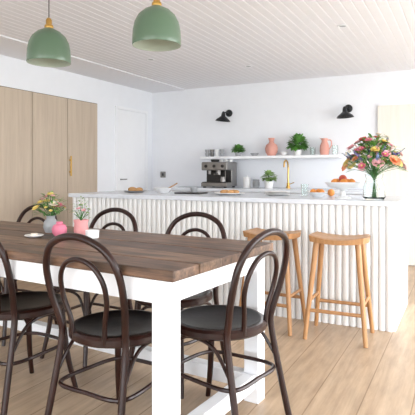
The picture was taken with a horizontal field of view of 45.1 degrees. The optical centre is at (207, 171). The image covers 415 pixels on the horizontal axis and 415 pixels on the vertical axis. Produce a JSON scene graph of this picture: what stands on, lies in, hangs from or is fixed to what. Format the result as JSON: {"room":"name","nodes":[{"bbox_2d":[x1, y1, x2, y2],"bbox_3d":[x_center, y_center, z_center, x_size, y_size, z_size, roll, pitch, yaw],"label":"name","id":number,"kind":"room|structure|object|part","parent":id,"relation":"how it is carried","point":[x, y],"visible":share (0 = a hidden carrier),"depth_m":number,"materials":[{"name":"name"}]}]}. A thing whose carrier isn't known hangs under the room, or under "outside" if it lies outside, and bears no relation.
{"room":"dining room","nodes":[
{"label":"dining room","id":0,"kind":"room"},
{"bbox_2d":[0,55,151,191],"bbox_3d":[-2.959,-0.102,3.584,0.100,2.420,9.070,0,0,27],"label":"wall","id":1,"kind":"structure","parent":0,"point":[14,73],"depth_m":6.48,"materials":[{"name":"paint"}]},
{"bbox_2d":[115,105,147,190],"bbox_3d":[-1.073,0.103,7.118,0.022,2.010,0.770,0,0,27],"label":"door frame","id":2,"kind":"structure","parent":1,"relation":"attached to","point":[116,107],"depth_m":6.80,"materials":[{"name":"white paint"}]},
{"bbox_2d":[118,109,145,190],"bbox_3d":[-1.078,0.123,7.120,0.012,1.960,0.680,0,0,27],"label":"leaf","id":3,"kind":"object","parent":1,"relation":"attached to","point":[131,125],"visible":0.56,"depth_m":7.10,"materials":[{"name":"white paint"}]},
{"bbox_2d":[0,0,414,92],"bbox_3d":[-0.126,-1.266,2.184,6.420,0.132,9.170,0,0,27],"label":"ceiling","id":4,"kind":"structure","parent":0,"point":[281,40],"depth_m":4.58,"materials":[{"name":"paint"}]},
{"bbox_2d":[26,0,70,66],"bbox_3d":[-0.905,-0.917,2.855,0.244,0.590,0.244,0,0,27],"label":"pendant lamp","id":5,"kind":"object","parent":4,"relation":"hanging from","point":[46,47],"visible":1,"depth_m":2.78,"materials":[{"name":"green metal"}]},
{"bbox_3d":[-0.905,-0.722,2.855,0.244,0.200,0.244,0,0,27],"label":"lamp shade","id":6,"kind":"part","parent":5,"relation":"part of","materials":[{"name":"green metal"}]},
{"bbox_3d":[-0.905,-1.034,2.855,0.005,0.325,0.005,0,0,-40],"label":"cord","id":7,"kind":"part","parent":5,"relation":"part of","materials":[{"name":"black metal"}]},
{"bbox_2d":[132,0,180,50],"bbox_3d":[-0.254,-0.922,2.503,0.244,0.580,0.244,0,0,27],"label":"pendant lamp","id":8,"kind":"object","parent":4,"relation":"hanging from","point":[155,28],"visible":1,"depth_m":2.42,"materials":[{"name":"green metal"}]},
{"bbox_2d":[337,24,347,27],"bbox_3d":[1.119,-1.207,4.147,0.090,0.007,0.090,0,0,27],"label":"recessed light","id":9,"kind":"object","parent":4,"relation":"in","point":[343,25],"depth_m":4.14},
{"bbox_2d":[0,265,414,414],"bbox_3d":[-0.170,1.158,2.207,6.320,0.100,9.170,0,0,27],"label":"floor","id":10,"kind":"structure","parent":0,"point":[329,372],"depth_m":2.75,"materials":[{"name":"brown wood"}]},
{"bbox_2d":[0,204,57,345],"bbox_3d":[-1.341,0.672,3.470,0.429,0.878,0.491,0,0,29],"label":"dining chair","id":11,"kind":"object","parent":10,"relation":"on","point":[4,288],"visible":0.16,"depth_m":3.58,"materials":[{"name":"wood"}]},
{"bbox_2d":[0,242,77,414],"bbox_3d":[-0.948,0.672,2.473,0.429,0.878,0.491,0,0,33],"label":"dining chair","id":12,"kind":"object","parent":10,"relation":"on","point":[28,306],"visible":0.75,"depth_m":2.34,"materials":[{"name":"wood"}]},
{"bbox_3d":[-0.929,0.659,2.501,0.372,0.037,0.372,0,0,33],"label":"seat","id":13,"kind":"part","parent":12,"relation":"part of","materials":[{"name":"leather"}]},
{"bbox_2d":[0,86,96,280],"bbox_3d":[-2.158,0.113,4.971,0.055,1.990,3.310,0,0,27],"label":"wardrobe","id":14,"kind":"object","parent":10,"relation":"on","point":[48,143],"visible":0.73,"depth_m":5.59,"materials":[{"name":"brown wood"}]},
{"bbox_3d":[-1.632,-0.072,5.966,0.029,0.240,0.018,0,0,27],"label":"handle","id":15,"kind":"part","parent":14,"relation":"part of","materials":[{"name":"gold metal"}]},
{"bbox_2d":[40,207,137,367],"bbox_3d":[-0.718,0.672,3.083,0.429,0.878,0.491,0,0,31],"label":"dining chair","id":16,"kind":"object","parent":10,"relation":"on","point":[86,304],"visible":0.33,"depth_m":2.98,"materials":[{"name":"wood"}]},
{"bbox_2d":[43,233,180,414],"bbox_3d":[-0.392,0.672,2.109,0.429,0.878,0.491,0,0,31],"label":"dining chair","id":17,"kind":"object","parent":10,"relation":"on","point":[124,328],"visible":0.86,"depth_m":1.99,"materials":[{"name":"wood"}]},
{"bbox_3d":[-0.374,0.659,2.138,0.372,0.037,0.372,0,0,31],"label":"seat","id":18,"kind":"part","parent":17,"relation":"part of","materials":[{"name":"leather"}]},
{"bbox_2d":[0,221,272,414],"bbox_3d":[-0.916,0.726,2.719,2.404,0.764,0.836,0,0,32],"label":"dining table","id":19,"kind":"object","parent":10,"relation":"on","point":[161,270],"visible":0.8,"depth_m":2.11,"materials":[{"name":"brown wood"}]},
{"bbox_2d":[24,233,43,237],"bbox_3d":[-0.914,0.334,2.640,0.100,0.020,0.100,0,0,27],"label":"dish","id":20,"kind":"object","parent":19,"relation":"on","point":[32,235],"visible":1,"depth_m":2.62,"materials":[{"name":"white ceramic"}]},
{"bbox_2d":[31,191,65,232],"bbox_3d":[-0.905,0.226,2.857,0.208,0.236,0.218,0,0,5],"label":"flowers","id":21,"kind":"object","parent":19,"relation":"on","point":[50,221],"visible":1,"depth_m":2.83,"materials":[{"name":"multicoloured plant"}]},
{"bbox_2d":[52,221,66,235],"bbox_3d":[-0.785,0.303,2.652,0.080,0.080,0.080,0,0,27],"label":"bud vase","id":22,"kind":"object","parent":19,"relation":"on","point":[59,228],"visible":0.85,"depth_m":2.62,"materials":[{"name":"pink ceramic"}]},
{"bbox_2d":[69,196,90,234],"bbox_3d":[-0.687,0.237,2.717,0.104,0.213,0.124,0,0,27],"label":"vase","id":23,"kind":"object","parent":19,"relation":"on","point":[80,225],"visible":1,"depth_m":2.69,"materials":[{"name":"pink ceramic"}]},
{"bbox_2d":[85,229,98,238],"bbox_3d":[-0.602,0.324,2.614,0.072,0.040,0.072,0,0,27],"label":"cup","id":24,"kind":"object","parent":19,"relation":"on","point":[92,233],"visible":0.91,"depth_m":2.59,"materials":[{"name":"ceramic"}]},
{"bbox_2d":[128,212,226,398],"bbox_3d":[-0.168,0.672,2.733,0.429,0.878,0.491,0,0,29],"label":"dining chair","id":25,"kind":"object","parent":10,"relation":"on","point":[203,298],"visible":0.29,"depth_m":2.64,"materials":[{"name":"wood"}]},
{"bbox_3d":[-0.185,0.659,2.703,0.372,0.037,0.372,0,0,29],"label":"seat","id":26,"kind":"part","parent":25,"relation":"part of","materials":[{"name":"leather"}]},
{"bbox_2d":[180,228,291,414],"bbox_3d":[0.078,0.672,2.202,0.491,0.878,0.429,0,0,37],"label":"dining chair","id":27,"kind":"object","parent":10,"relation":"on","point":[207,324],"visible":0.91,"depth_m":2.11,"materials":[{"name":"wood"}]},
{"bbox_3d":[0.051,0.659,2.222,0.372,0.037,0.372,0,0,37],"label":"seat","id":28,"kind":"part","parent":27,"relation":"part of","materials":[{"name":"leather"}]},
{"bbox_2d":[68,190,410,331],"bbox_3d":[0.196,0.655,4.500,2.955,0.905,0.915,0,0,27],"label":"kitchen island","id":29,"kind":"object","parent":10,"relation":"on","point":[385,221],"visible":0.54,"depth_m":3.77,"materials":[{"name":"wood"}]},
{"bbox_2d":[68,190,410,206],"bbox_3d":[0.196,0.221,4.500,2.955,0.035,0.915,0,0,27],"label":"island countertop","id":30,"kind":"structure","parent":29,"relation":"on","point":[356,200],"depth_m":4.08,"materials":[{"name":"stone"}]},
{"bbox_2d":[124,187,146,192],"bbox_3d":[-0.723,0.176,4.981,0.240,0.055,0.240,0,0,27],"label":"bread plate","id":31,"kind":"object","parent":30,"relation":"on","point":[130,189],"visible":1,"depth_m":4.95,"materials":[{"name":"orange food"}]},
{"bbox_3d":[-0.723,0.194,4.981,0.240,0.018,0.240,0,0,27],"label":"plate","id":32,"kind":"part","parent":31,"relation":"part of","materials":[{"name":"grey ceramic"}]},
{"bbox_2d":[154,183,177,192],"bbox_3d":[-0.426,0.153,4.874,0.200,0.100,0.233,0,0,-26],"label":"mixing bowl","id":33,"kind":"object","parent":30,"relation":"on","point":[158,189],"visible":0.98,"depth_m":4.83,"materials":[{"name":"white ceramic"}]},
{"bbox_2d":[174,187,207,193],"bbox_3d":[-0.154,0.173,4.689,0.260,0.060,0.180,0,0,27],"label":"serving tray","id":34,"kind":"object","parent":30,"relation":"on","point":[193,189],"visible":1,"depth_m":4.64,"materials":[{"name":"plastic"}]},
{"bbox_2d":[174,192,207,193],"bbox_3d":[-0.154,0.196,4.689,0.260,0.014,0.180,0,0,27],"label":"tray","id":35,"kind":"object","parent":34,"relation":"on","point":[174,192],"depth_m":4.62,"materials":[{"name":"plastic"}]},
{"bbox_2d":[190,187,197,191],"bbox_3d":[-0.127,0.166,4.675,0.072,0.046,0.072,0,0,27],"label":"cup","id":36,"kind":"object","parent":34,"relation":"on","point":[193,189],"depth_m":4.65,"materials":[{"name":"grey ceramic"}]},
{"bbox_2d":[214,190,244,194],"bbox_3d":[0.197,0.180,4.452,0.280,0.046,0.280,0,0,27],"label":"plate","id":37,"kind":"object","parent":30,"relation":"on","point":[222,192],"visible":1,"depth_m":4.39,"materials":[{"name":"white ceramic"}]},
{"bbox_3d":[0.197,0.193,4.452,0.280,0.020,0.280,0,0,27],"label":"plate","id":38,"kind":"part","parent":37,"relation":"part of","materials":[{"name":"white ceramic"}]},
{"bbox_2d":[265,191,289,195],"bbox_3d":[0.607,0.185,4.354,0.220,0.035,0.220,0,0,27],"label":"stacked plates","id":39,"kind":"object","parent":30,"relation":"on","point":[271,193],"visible":0.99,"depth_m":4.28,"materials":[{"name":"white ceramic"}]},
{"bbox_2d":[301,184,308,195],"bbox_3d":[0.835,0.153,4.293,0.068,0.100,0.068,0,0,27],"label":"drinking glass","id":40,"kind":"object","parent":30,"relation":"on","point":[304,187],"visible":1,"depth_m":4.27,"materials":[{"name":"clear glass"}]},
{"bbox_2d":[308,189,327,196],"bbox_3d":[0.900,0.170,4.091,0.170,0.066,0.170,0,0,27],"label":"fruit bowl","id":41,"kind":"object","parent":30,"relation":"on","point":[318,192],"visible":0.98,"depth_m":4.05,"materials":[{"name":"white ceramic"}]},
{"bbox_2d":[328,189,334,195],"bbox_3d":[1.040,0.173,4.210,0.058,0.060,0.059,0,0,27],"label":"orange","id":42,"kind":"object","parent":30,"relation":"on","point":[331,192],"visible":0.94,"depth_m":4.19,"materials":[{"name":"orange food"}]},
{"bbox_2d":[325,175,360,198],"bbox_3d":[1.049,0.112,3.879,0.280,0.182,0.280,0,0,27],"label":"cake stand","id":43,"kind":"object","parent":30,"relation":"on","point":[342,183],"visible":1,"depth_m":3.82,"materials":[{"name":"white ceramic"}]},
{"bbox_2d":[341,133,406,199],"bbox_3d":[1.220,-0.039,3.676,0.476,0.484,0.493,0,0,27],"label":"flower vase","id":44,"kind":"object","parent":30,"relation":"on","point":[377,156],"visible":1,"depth_m":3.60,"materials":[{"name":"clear glass"}]},
{"bbox_3d":[1.484,0.673,3.844,0.025,0.870,0.845,0,0,27],"label":"panel","id":45,"kind":"part","parent":29,"relation":"part of","materials":[{"name":"white paint"}]},
{"bbox_2d":[171,186,362,194],"bbox_3d":[0.714,0.658,6.443,2.660,0.900,0.620,0,0,27],"label":"countertop","id":46,"kind":"structure","parent":10,"relation":"on","point":[181,188],"depth_m":6.25,"materials":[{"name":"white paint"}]},
{"bbox_2d":[201,159,236,187],"bbox_3d":[0.148,0.018,6.675,0.380,0.380,0.370,0,0,27],"label":"coffee machine","id":47,"kind":"object","parent":46,"relation":"on","point":[219,174],"visible":0.99,"depth_m":6.61,"materials":[{"name":"metal"}]},
{"bbox_2d":[243,176,250,187],"bbox_3d":[0.520,0.127,6.591,0.100,0.162,0.100,0,0,27],"label":"storage jar","id":48,"kind":"object","parent":46,"relation":"on","point":[246,180],"visible":1,"depth_m":6.55,"materials":[{"name":"white ceramic"}]},
{"bbox_2d":[253,179,258,187],"bbox_3d":[0.636,0.152,6.554,0.090,0.112,0.090,0,0,27],"label":"storage jar","id":49,"kind":"object","parent":46,"relation":"on","point":[255,181],"visible":1,"depth_m":6.52,"materials":[{"name":"clear glass"}]},
{"bbox_2d":[261,170,277,188],"bbox_3d":[0.774,0.091,6.323,0.235,0.235,0.183,0,0,27],"label":"basil","id":50,"kind":"object","parent":46,"relation":"on","point":[268,181],"visible":1,"depth_m":6.29,"materials":[{"name":"green plant"}]},
{"bbox_2d":[283,160,293,187],"bbox_3d":[1.028,0.025,6.360,0.110,0.366,0.204,0,0,27],"label":"kitchen faucet","id":51,"kind":"object","parent":46,"relation":"on","point":[288,183],"visible":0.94,"depth_m":6.42,"materials":[{"name":"gold metal"}]},
{"bbox_3d":[1.000,0.025,6.365,0.022,0.366,0.189,0,0,27],"label":"spout","id":52,"kind":"part","parent":51,"relation":"part of","materials":[{"name":"gold metal"}]},
{"bbox_2d":[239,228,305,335],"bbox_3d":[0.469,0.767,3.626,0.418,0.687,0.358,0,0,29],"label":"bar stool","id":53,"kind":"object","parent":10,"relation":"on","point":[250,233],"visible":0.52,"depth_m":3.58,"materials":[{"name":"brown wood"}]},
{"bbox_3d":[0.469,0.450,3.626,0.400,0.053,0.300,0,0,29],"label":"seat","id":54,"kind":"part","parent":53,"relation":"part of","materials":[{"name":"brown wood"}]},
{"bbox_2d":[303,231,374,347],"bbox_3d":[0.892,0.767,3.387,0.418,0.687,0.358,0,0,25],"label":"bar stool","id":55,"kind":"object","parent":10,"relation":"on","point":[319,239],"visible":1,"depth_m":3.33,"materials":[{"name":"brown wood"}]},
{"bbox_3d":[0.892,0.450,3.387,0.400,0.053,0.300,0,0,25],"label":"seat","id":56,"kind":"part","parent":55,"relation":"part of","materials":[{"name":"brown wood"}]},
{"bbox_2d":[264,181,273,188],"bbox_3d":[0.777,0.163,6.324,0.120,0.090,0.120,0,0,27],"label":"pot","id":57,"kind":"object","parent":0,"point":[268,184],"depth_m":6.28,"materials":[{"name":"white ceramic"}]},
{"bbox_2d":[152,69,414,265],"bbox_3d":[1.903,-0.102,6.240,6.320,2.420,0.100,0,0,27],"label":"wall","id":58,"kind":"structure","parent":0,"point":[184,125],"depth_m":6.71,"materials":[{"name":"paint"}]},
{"bbox_2d":[160,172,165,177],"bbox_3d":[-0.668,0.038,7.496,0.090,0.090,0.015,0,0,27],"label":"light switch","id":59,"kind":"object","parent":58,"relation":"attached to","point":[162,174],"visible":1,"depth_m":7.49,"materials":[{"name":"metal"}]},
{"bbox_2d":[215,110,232,121],"bbox_3d":[0.222,-0.779,6.898,0.209,0.185,0.265,0,0,27],"label":"wall lamp","id":60,"kind":"object","parent":58,"relation":"attached to","point":[222,118],"visible":1,"depth_m":6.85,"materials":[{"name":"black metal"}]},
{"bbox_3d":[0.209,-0.750,6.874,0.209,0.128,0.210,0,0,27],"label":"lamp shade","id":61,"kind":"part","parent":60,"relation":"part of","materials":[{"name":"black metal"}]},
{"bbox_2d":[200,155,342,159],"bbox_3d":[0.800,-0.195,6.610,1.900,0.035,0.249,0,0,27],"label":"wall shelf","id":62,"kind":"object","parent":58,"relation":"attached to","point":[278,156],"visible":1,"depth_m":6.49,"materials":[{"name":"white paint"}]},
{"bbox_2d":[231,144,245,155],"bbox_3d":[0.414,-0.297,6.780,0.223,0.170,0.163,0,0,27],"label":"plant","id":63,"kind":"object","parent":62,"relation":"on","point":[238,148],"visible":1,"depth_m":6.75,"materials":[{"name":"green plant"}]},
{"bbox_2d":[265,138,277,155],"bbox_3d":[0.842,-0.330,6.583,0.170,0.235,0.170,0,0,27],"label":"vase","id":64,"kind":"object","parent":62,"relation":"on","point":[271,149],"visible":0.97,"depth_m":6.53,"materials":[{"name":"ceramic"}]},
{"bbox_2d":[286,133,309,154],"bbox_3d":[1.145,-0.357,6.397,0.325,0.290,0.231,0,0,27],"label":"potted herb","id":65,"kind":"object","parent":62,"relation":"on","point":[297,148],"visible":0.99,"depth_m":6.36,"materials":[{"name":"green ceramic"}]},
{"bbox_2d":[310,147,314,154],"bbox_3d":[1.331,-0.262,6.332,0.068,0.100,0.068,0,0,27],"label":"glass jar","id":66,"kind":"object","parent":62,"relation":"on","point":[312,149],"visible":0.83,"depth_m":6.30,"materials":[{"name":"clear glass"}]},
{"bbox_2d":[320,138,331,154],"bbox_3d":[1.468,-0.324,6.256,0.120,0.223,0.136,0,0,-25],"label":"pitcher","id":67,"kind":"object","parent":62,"relation":"on","point":[324,146],"visible":0.95,"depth_m":6.22,"materials":[{"name":"ceramic"}]},
{"bbox_2d":[332,145,337,154],"bbox_3d":[1.580,-0.272,6.204,0.076,0.120,0.076,0,0,27],"label":"glass jar","id":68,"kind":"object","parent":62,"relation":"on","point":[334,147],"visible":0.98,"depth_m":6.17,"materials":[{"name":"clear glass"}]},
{"bbox_2d":[337,105,353,118],"bbox_3d":[1.696,-0.751,6.140,0.210,0.182,0.265,0,0,27],"label":"wall lamp","id":69,"kind":"object","parent":58,"relation":"attached to","point":[345,113],"visible":1,"depth_m":6.11,"materials":[{"name":"black metal"}]},
{"bbox_2d":[377,102,414,105],"bbox_3d":[2.824,-0.812,5.692,1.700,0.019,0.030,0,0,27],"label":"track","id":70,"kind":"object","parent":58,"relation":"attached to","point":[407,102],"visible":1,"depth_m":5.97,"materials":[{"name":"white paint"}]},
{"bbox_2d":[378,104,414,265],"bbox_3d":[2.822,0.148,5.688,1.696,1.900,0.030,0,0,27],"label":"leaf","id":71,"kind":"object","parent":70,"relation":"hanging from","point":[397,122],"visible":0.45,"depth_m":5.93,"materials":[{"name":"paint"}]},
{"bbox_2d":[293,150,301,154],"bbox_3d":[1.153,-0.247,6.401,0.110,0.070,0.110,0,0,27],"label":"pot","id":72,"kind":"object","parent":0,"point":[298,152],"depth_m":6.36,"materials":[{"name":"white ceramic"}]}
]}

